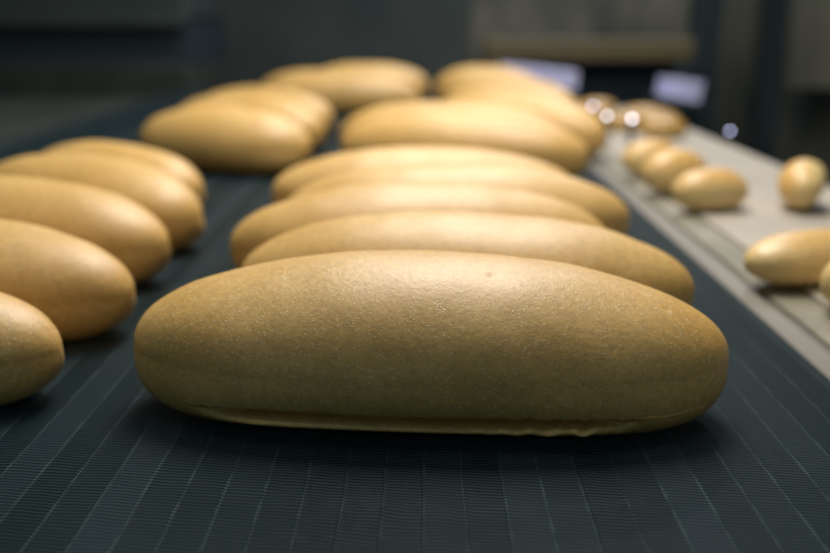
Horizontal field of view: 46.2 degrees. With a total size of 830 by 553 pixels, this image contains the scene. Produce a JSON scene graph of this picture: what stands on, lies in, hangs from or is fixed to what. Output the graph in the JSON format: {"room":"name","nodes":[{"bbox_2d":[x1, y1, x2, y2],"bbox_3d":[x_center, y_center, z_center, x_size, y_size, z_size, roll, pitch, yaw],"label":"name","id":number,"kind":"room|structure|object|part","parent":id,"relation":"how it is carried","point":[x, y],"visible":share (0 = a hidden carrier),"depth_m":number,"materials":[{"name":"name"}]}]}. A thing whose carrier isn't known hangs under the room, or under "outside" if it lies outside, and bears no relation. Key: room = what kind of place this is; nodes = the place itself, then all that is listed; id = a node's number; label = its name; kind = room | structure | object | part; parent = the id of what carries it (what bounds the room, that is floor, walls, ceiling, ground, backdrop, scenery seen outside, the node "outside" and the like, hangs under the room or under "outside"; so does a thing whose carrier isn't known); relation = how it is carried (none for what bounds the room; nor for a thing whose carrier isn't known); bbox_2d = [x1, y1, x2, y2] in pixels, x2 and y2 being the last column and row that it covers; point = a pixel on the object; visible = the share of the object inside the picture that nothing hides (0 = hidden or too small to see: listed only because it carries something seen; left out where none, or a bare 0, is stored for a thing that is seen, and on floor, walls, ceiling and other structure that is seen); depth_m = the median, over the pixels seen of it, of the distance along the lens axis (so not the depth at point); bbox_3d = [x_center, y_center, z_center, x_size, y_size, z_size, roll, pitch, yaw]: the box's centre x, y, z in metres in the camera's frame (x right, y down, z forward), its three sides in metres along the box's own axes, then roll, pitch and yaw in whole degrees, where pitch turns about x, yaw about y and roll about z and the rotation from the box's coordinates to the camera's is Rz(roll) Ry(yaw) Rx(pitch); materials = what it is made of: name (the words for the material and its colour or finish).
{"room":"processing plant","nodes":[
{"label":"processing plant","id":0,"kind":"room"},
{"bbox_2d":[471,0,829,185],"bbox_3d":[0.042,-1.654,3.959,6.800,3.220,0.100,0,15,1],"label":"wall","id":1,"kind":"structure","parent":0,"point":[804,114],"depth_m":4.07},
{"bbox_2d":[786,0,829,87],"bbox_3d":[1.729,-1.304,3.692,0.520,1.160,0.040,0,15,1],"label":"board","id":2,"kind":"object","parent":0,"point":[809,48],"visible":1,"depth_m":3.78,"materials":[{"name":"grey"}]},
{"bbox_3d":[0.015,0.640,1.771,6.800,0.100,5.500,0,15,1],"label":"floor","id":3,"kind":"structure","parent":0,"visible":0},
{"bbox_2d":[0,98,149,140],"bbox_3d":[-1.337,0.126,1.934,1.250,0.810,1.850,0,15,1],"label":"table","id":4,"kind":"object","parent":3,"relation":"on","point":[18,116],"visible":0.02,"depth_m":2.33,"materials":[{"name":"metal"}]},
{"bbox_2d":[0,0,226,97],"bbox_3d":[-1.686,-0.803,3.320,1.960,1.900,0.604,0,15,1],"label":"tall cabinet","id":5,"kind":"object","parent":3,"relation":"on","point":[49,48],"visible":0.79,"depth_m":3.07,"materials":[{"name":"metal"}]},
{"bbox_3d":[-1.689,-0.791,3.022,1.960,0.030,0.022,0,15,1],"label":"slot trim","id":6,"kind":"part","parent":5,"relation":"part of","materials":[{"name":"metal"}]},
{"bbox_2d":[221,0,470,91],"bbox_3d":[-0.428,-1.039,3.588,1.270,2.220,0.060,0,15,1],"label":"wall","id":7,"kind":"structure","parent":3,"relation":"on","point":[265,39],"depth_m":3.59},
{"bbox_2d":[0,91,829,552],"bbox_3d":[-0.214,0.213,1.579,0.962,0.824,2.756,0,15,1],"label":"conveyor","id":8,"kind":"object","parent":3,"relation":"on","point":[91,461],"visible":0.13,"depth_m":0.45,"materials":[{"name":"rubber"}]},
{"bbox_2d":[0,292,63,405],"bbox_3d":[-0.338,0.030,0.528,0.302,0.073,0.096,1,15,5],"label":"bread loaf","id":9,"kind":"object","parent":8,"relation":"on","point":[31,346],"visible":1,"depth_m":0.50,"materials":[{"name":"beige food"}]},
{"bbox_2d":[0,219,135,341],"bbox_3d":[-0.329,-0.005,0.654,0.306,0.076,0.101,4,15,14],"label":"bread loaf","id":10,"kind":"object","parent":8,"relation":"on","point":[83,290],"visible":0.88,"depth_m":0.60,"materials":[{"name":"beige food"}]},
{"bbox_2d":[0,175,170,283],"bbox_3d":[-0.337,-0.040,0.776,0.308,0.081,0.115,4,15,14],"label":"bread loaf","id":11,"kind":"object","parent":8,"relation":"on","point":[113,223],"visible":0.71,"depth_m":0.72,"materials":[{"name":"beige food"}]},
{"bbox_3d":[-0.681,-0.161,1.485,0.028,0.054,2.700,0,15,1],"label":"rail","id":12,"kind":"part","parent":8,"relation":"part of","materials":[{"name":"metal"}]},
{"bbox_2d":[0,153,203,249],"bbox_3d":[-0.309,-0.074,0.910,0.277,0.080,0.107,8,17,29],"label":"bread loaf","id":13,"kind":"object","parent":8,"relation":"on","point":[173,203],"visible":0.59,"depth_m":0.85,"materials":[{"name":"beige food"}]},
{"bbox_2d":[42,141,204,206],"bbox_3d":[-0.328,-0.109,1.055,0.251,0.073,0.094,9,17,31],"label":"bread loaf","id":14,"kind":"object","parent":8,"relation":"on","point":[170,164],"visible":0.26,"depth_m":1.01,"materials":[{"name":"beige food"}]},
{"bbox_2d":[139,105,311,174],"bbox_3d":[-0.261,-0.189,1.329,0.262,0.088,0.115,6,16,22],"label":"bread loaf","id":15,"kind":"object","parent":8,"relation":"on","point":[212,138],"visible":0.87,"depth_m":1.27,"materials":[{"name":"beige food"}]},
{"bbox_2d":[179,94,324,150],"bbox_3d":[-0.270,-0.246,1.551,0.301,0.085,0.113,9,17,31],"label":"bread loaf","id":16,"kind":"object","parent":8,"relation":"on","point":[305,118],"visible":0.37,"depth_m":1.49,"materials":[{"name":"beige food"}]},
{"bbox_2d":[208,86,333,134],"bbox_3d":[-0.272,-0.297,1.744,0.301,0.086,0.113,9,17,31],"label":"bread loaf","id":17,"kind":"object","parent":8,"relation":"on","point":[320,108],"visible":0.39,"depth_m":1.68,"materials":[{"name":"beige food"}]},
{"bbox_2d":[261,69,355,86],"bbox_3d":[-0.232,-0.453,2.334,0.281,0.086,0.111,0,15,-2],"label":"bread loaf","id":18,"kind":"object","parent":8,"relation":"on","point":[277,80],"visible":0.13,"depth_m":2.30,"materials":[{"name":"beige food"}]},
{"bbox_2d":[278,74,419,113],"bbox_3d":[-0.152,-0.404,2.150,0.327,0.086,0.108,1,15,3],"label":"bread loaf","id":19,"kind":"object","parent":8,"relation":"on","point":[343,93],"visible":0.57,"depth_m":2.11,"materials":[{"name":"beige food"}]},
{"bbox_2d":[321,63,428,98],"bbox_3d":[-0.120,-0.490,2.457,0.310,0.095,0.128,0,15,2],"label":"bread loaf","id":20,"kind":"object","parent":8,"relation":"on","point":[410,76],"visible":0.37,"depth_m":2.42,"materials":[{"name":"beige food"}]},
{"bbox_2d":[230,181,603,268],"bbox_3d":[0.005,-0.033,0.751,0.294,0.080,0.109,0,15,-2],"label":"bread loaf","id":21,"kind":"object","parent":8,"relation":"on","point":[266,224],"visible":0.43,"depth_m":0.72,"materials":[{"name":"beige food"}]},
{"bbox_2d":[272,146,568,203],"bbox_3d":[0.010,-0.091,0.976,0.309,0.078,0.114,0,15,2],"label":"bread loaf","id":22,"kind":"object","parent":8,"relation":"on","point":[300,176],"visible":0.31,"depth_m":0.95,"materials":[{"name":"beige food"}]},
{"bbox_2d":[134,250,728,436],"bbox_3d":[0.005,0.029,0.508,0.312,0.084,0.126,1,15,4],"label":"bread loaf","id":23,"kind":"object","parent":8,"relation":"on","point":[403,341],"visible":1,"depth_m":0.46,"materials":[{"name":"beige food"}]},
{"bbox_2d":[340,101,561,143],"bbox_3d":[0.050,-0.205,1.388,0.340,0.088,0.112,5,16,19],"label":"bread loaf","id":24,"kind":"object","parent":8,"relation":"on","point":[420,106],"visible":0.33,"depth_m":1.36,"materials":[{"name":"beige food"}]},
{"bbox_2d":[289,163,629,235],"bbox_3d":[0.035,-0.060,0.855,0.306,0.079,0.103,1,15,5],"label":"bread loaf","id":25,"kind":"object","parent":8,"relation":"on","point":[608,209],"visible":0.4,"depth_m":0.82,"materials":[{"name":"beige food"}]},
{"bbox_2d":[341,111,588,177],"bbox_3d":[0.059,-0.170,1.260,0.331,0.086,0.113,5,16,18],"label":"bread loaf","id":26,"kind":"object","parent":8,"relation":"on","point":[554,146],"visible":0.66,"depth_m":1.21,"materials":[{"name":"beige food"}]},
{"bbox_2d":[242,210,693,305],"bbox_3d":[0.030,-0.003,0.638,0.300,0.080,0.113,2,15,8],"label":"bread loaf","id":27,"kind":"object","parent":8,"relation":"on","point":[604,250],"visible":0.41,"depth_m":0.60,"materials":[{"name":"beige food"}]},
{"bbox_2d":[434,65,533,101],"bbox_3d":[0.168,-0.447,2.290,0.261,0.097,0.127,6,16,23],"label":"bread loaf","id":28,"kind":"object","parent":8,"relation":"on","point":[453,77],"visible":0.37,"depth_m":2.26,"materials":[{"name":"beige food"}]},
{"bbox_2d":[444,77,574,100],"bbox_3d":[0.190,-0.366,2.001,0.300,0.087,0.112,10,18,34],"label":"bread loaf","id":29,"kind":"object","parent":8,"relation":"on","point":[487,81],"visible":0.28,"depth_m":1.96,"materials":[{"name":"beige food"}]},
{"bbox_2d":[443,85,579,106],"bbox_3d":[0.167,-0.293,1.721,0.310,0.088,0.117,13,20,41],"label":"bread loaf","id":30,"kind":"object","parent":8,"relation":"on","point":[493,89],"visible":0.14,"depth_m":1.69,"materials":[{"name":"beige food"}]},
{"bbox_2d":[449,94,606,155],"bbox_3d":[0.155,-0.240,1.523,0.330,0.087,0.109,13,20,41],"label":"bread loaf","id":31,"kind":"object","parent":8,"relation":"on","point":[577,121],"visible":0.38,"depth_m":1.43,"materials":[{"name":"beige food"}]},
{"bbox_3d":[0.258,-0.156,1.476,0.018,0.050,2.700,0,15,1],"label":"rail","id":32,"kind":"part","parent":8,"relation":"part of","materials":[{"name":"grey metal"}]},
{"bbox_2d":[563,88,579,99],"bbox_3d":[0.365,-0.182,3.041,0.240,0.843,0.160,0,15,1],"label":"metal stand","id":33,"kind":"object","parent":3,"relation":"on","point":[575,93],"visible":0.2,"depth_m":2.86,"materials":[{"name":"metal"}]},
{"bbox_2d":[499,63,578,89],"bbox_3d":[0.369,-0.606,2.929,0.228,0.076,0.140,0,15,1],"label":"plastic crate","id":34,"kind":"object","parent":33,"relation":"on","point":[534,70],"visible":0.7,"depth_m":2.86,"materials":[{"name":"plastic"}]},
{"bbox_2d":[477,39,694,121],"bbox_3d":[0.554,-0.344,3.420,0.660,0.962,0.500,0,15,1],"label":"machine","id":35,"kind":"object","parent":3,"relation":"on","point":[622,72],"visible":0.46,"depth_m":3.08,"materials":[{"name":"black metal"}]},
{"bbox_3d":[0.254,-0.309,3.432,0.060,0.888,0.500,0,15,1],"label":"post","id":36,"kind":"part","parent":35,"relation":"part of","materials":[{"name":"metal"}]},
{"bbox_3d":[0.554,-0.324,3.487,0.540,0.888,0.380,0,15,1],"label":"panel","id":37,"kind":"part","parent":35,"relation":"part of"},
{"bbox_3d":[0.854,-0.308,3.426,0.060,0.888,0.500,0,15,1],"label":"post","id":38,"kind":"part","parent":35,"relation":"part of","materials":[{"name":"metal"}]},
{"bbox_2d":[646,93,706,133],"bbox_3d":[0.764,-0.140,2.944,0.141,0.809,0.160,0,15,1],"label":"metal stand","id":39,"kind":"object","parent":3,"relation":"on","point":[652,98],"visible":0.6,"depth_m":2.78,"materials":[{"name":"metal"}]},
{"bbox_3d":[0.708,-0.147,3.013,0.016,0.789,0.016,0,15,1],"label":"leg","id":40,"kind":"part","parent":39,"relation":"part of","materials":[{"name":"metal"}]},
{"bbox_3d":[0.707,-0.113,2.882,0.016,0.789,0.016,0,15,1],"label":"leg","id":41,"kind":"part","parent":39,"relation":"part of","materials":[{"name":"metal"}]},
{"bbox_2d":[655,76,703,102],"bbox_3d":[0.769,-0.549,2.836,0.104,0.072,0.140,0,15,1],"label":"plastic crate","id":42,"kind":"object","parent":39,"relation":"on","point":[673,87],"visible":1,"depth_m":2.77,"materials":[{"name":"purple plastic"}]},
{"bbox_3d":[0.824,-0.138,3.014,0.016,0.770,0.016,0,15,1],"label":"leg","id":43,"kind":"part","parent":39,"relation":"part of","materials":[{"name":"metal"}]},
{"bbox_3d":[0.823,-0.103,2.883,0.016,0.770,0.016,0,15,1],"label":"leg","id":44,"kind":"part","parent":39,"relation":"part of","materials":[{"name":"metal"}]},
{"bbox_2d":[687,0,724,137],"bbox_3d":[1.008,-1.073,3.326,0.100,2.420,0.080,0,15,1],"label":"steel column","id":45,"kind":"structure","parent":3,"relation":"on","point":[705,20],"depth_m":3.37,"materials":[{"name":"grey metal"}]},
{"bbox_2d":[590,108,829,354],"bbox_3d":[0.388,0.281,1.321,0.248,0.822,2.180,0,15,1],"label":"conveyor","id":46,"kind":"object","parent":3,"relation":"on","point":[726,235],"visible":0.16,"depth_m":1.01,"materials":[{"name":"beige plastic"}]},
{"bbox_2d":[574,99,583,106],"bbox_3d":[0.321,-0.366,2.093,0.085,0.036,0.055,3,15,12],"label":"bread roll","id":47,"kind":"object","parent":46,"relation":"on","point":[576,101],"visible":0.09,"depth_m":2.07,"materials":[{"name":"beige food"}]},
{"bbox_2d":[591,104,594,114],"bbox_3d":[0.334,-0.302,1.831,0.008,0.045,0.010,0,15,1],"label":"lamp","id":48,"kind":"object","parent":46,"relation":"on","point":[592,105],"visible":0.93,"depth_m":1.82,"materials":[{"name":"metal"}]},
{"bbox_2d":[581,106,610,121],"bbox_3d":[0.349,-0.322,1.928,0.080,0.034,0.056,-1,15,-5],"label":"bread roll","id":49,"kind":"object","parent":46,"relation":"on","point":[599,111],"visible":0.29,"depth_m":1.91,"materials":[{"name":"beige food"}]},
{"bbox_2d":[582,98,616,112],"bbox_3d":[0.397,-0.372,2.122,0.086,0.032,0.061,0,15,1],"label":"bread roll","id":50,"kind":"object","parent":46,"relation":"on","point":[607,104],"visible":0.52,"depth_m":2.10,"materials":[{"name":"beige food"}]},
{"bbox_2d":[604,113,608,142],"bbox_3d":[0.316,-0.245,1.609,0.008,0.048,0.010,0,15,1],"label":"lamp","id":51,"kind":"object","parent":46,"relation":"on","point":[606,116],"visible":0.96,"depth_m":1.60,"materials":[{"name":"metal"}]},
{"bbox_2d":[609,111,646,131],"bbox_3d":[0.386,-0.285,1.783,0.081,0.036,0.055,5,15,17],"label":"bread roll","id":52,"kind":"object","parent":46,"relation":"on","point":[618,121],"visible":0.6,"depth_m":1.76,"materials":[{"name":"beige food"}]},
{"bbox_2d":[628,116,634,142],"bbox_3d":[0.358,-0.243,1.609,0.009,0.044,0.010,0,15,1],"label":"lamp","id":53,"kind":"object","parent":46,"relation":"on","point":[631,118],"visible":1,"depth_m":1.60,"materials":[{"name":"metal"}]},
{"bbox_3d":[0.358,-0.239,1.609,0.008,0.037,0.008,0,15,1],"label":"stem","id":54,"kind":"part","parent":53,"relation":"part of","materials":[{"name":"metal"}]},
{"bbox_2d":[624,105,661,112],"bbox_3d":[0.475,-0.343,2.025,0.086,0.026,0.061,-3,15,-11],"label":"bread roll","id":55,"kind":"object","parent":46,"relation":"on","point":[636,108],"visible":0.32,"depth_m":2.00,"materials":[{"name":"beige food"}]},
{"bbox_2d":[621,139,677,175],"bbox_3d":[0.310,-0.156,1.274,0.080,0.047,0.051,-4,15,-13],"label":"bread roll","id":56,"kind":"object","parent":46,"relation":"on","point":[634,157],"visible":0.56,"depth_m":1.26,"materials":[{"name":"beige food"}]},
{"bbox_2d":[640,109,679,119],"bbox_3d":[0.459,-0.299,1.841,0.086,0.035,0.057,-2,15,-8],"label":"bread roll","id":57,"kind":"object","parent":46,"relation":"on","point":[648,114],"visible":0.32,"depth_m":1.82,"materials":[{"name":"beige food"}]},
{"bbox_2d":[641,116,687,137],"bbox_3d":[0.432,-0.259,1.686,0.080,0.036,0.056,2,15,6],"label":"bread roll","id":58,"kind":"object","parent":46,"relation":"on","point":[663,126],"visible":1,"depth_m":1.67,"materials":[{"name":"beige food"}]},
{"bbox_2d":[642,149,707,191],"bbox_3d":[0.308,-0.126,1.153,0.085,0.050,0.052,-5,16,-19],"label":"bread roll","id":59,"kind":"object","parent":46,"relation":"on","point":[660,172],"visible":0.73,"depth_m":1.13,"materials":[{"name":"beige food"}]},
{"bbox_2d":[672,168,748,210],"bbox_3d":[0.317,-0.094,1.042,0.086,0.045,0.050,-4,15,-15],"label":"bread roll","id":60,"kind":"object","parent":46,"relation":"on","point":[708,189],"visible":1,"depth_m":1.02,"materials":[{"name":"beige food"}]},
{"bbox_2d":[727,129,731,142],"bbox_3d":[0.520,-0.232,1.610,0.008,0.023,0.010,0,15,1],"label":"lamp","id":61,"kind":"object","parent":46,"relation":"on","point":[729,131],"visible":1,"depth_m":1.61,"materials":[{"name":"metal"}]},
{"bbox_2d":[743,229,829,284],"bbox_3d":[0.308,-0.016,0.756,0.118,0.041,0.056,-4,15,-16],"label":"bread roll","id":62,"kind":"object","parent":46,"relation":"on","point":[800,257],"visible":0.94,"depth_m":0.73,"materials":[{"name":"beige food"}]},
{"bbox_2d":[777,159,826,209],"bbox_3d":[0.417,-0.100,1.051,0.049,0.052,0.099,6,16,20],"label":"bread roll","id":63,"kind":"object","parent":46,"relation":"on","point":[802,182],"visible":1,"depth_m":1.02,"materials":[{"name":"beige food"}]},
{"bbox_2d":[820,263,829,302],"bbox_3d":[0.324,0.001,0.684,0.085,0.044,0.048,-5,16,-19],"label":"bread roll","id":64,"kind":"object","parent":46,"relation":"on","point":[825,276],"visible":1,"depth_m":0.68,"materials":[{"name":"beige food"}]},
{"bbox_2d":[720,0,738,143],"bbox_3d":[1.041,-1.022,3.133,0.025,2.420,0.025,0,15,1],"label":"pipe","id":65,"kind":"object","parent":3,"relation":"on","point":[734,6],"visible":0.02,"depth_m":3.21,"materials":[{"name":"grey metal"}]},
{"bbox_2d":[735,0,756,149],"bbox_3d":[1.096,-1.022,3.132,0.030,2.420,0.030,0,15,1],"label":"pipe","id":66,"kind":"object","parent":3,"relation":"on","point":[751,4],"visible":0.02,"depth_m":3.21,"materials":[{"name":"grey metal"}]},
{"bbox_2d":[747,0,789,162],"bbox_3d":[1.206,-1.047,3.228,0.075,2.420,0.080,0,15,1],"label":"steel column","id":67,"kind":"structure","parent":3,"relation":"on","point":[773,14],"depth_m":3.30,"materials":[{"name":"grey metal"}]}
]}

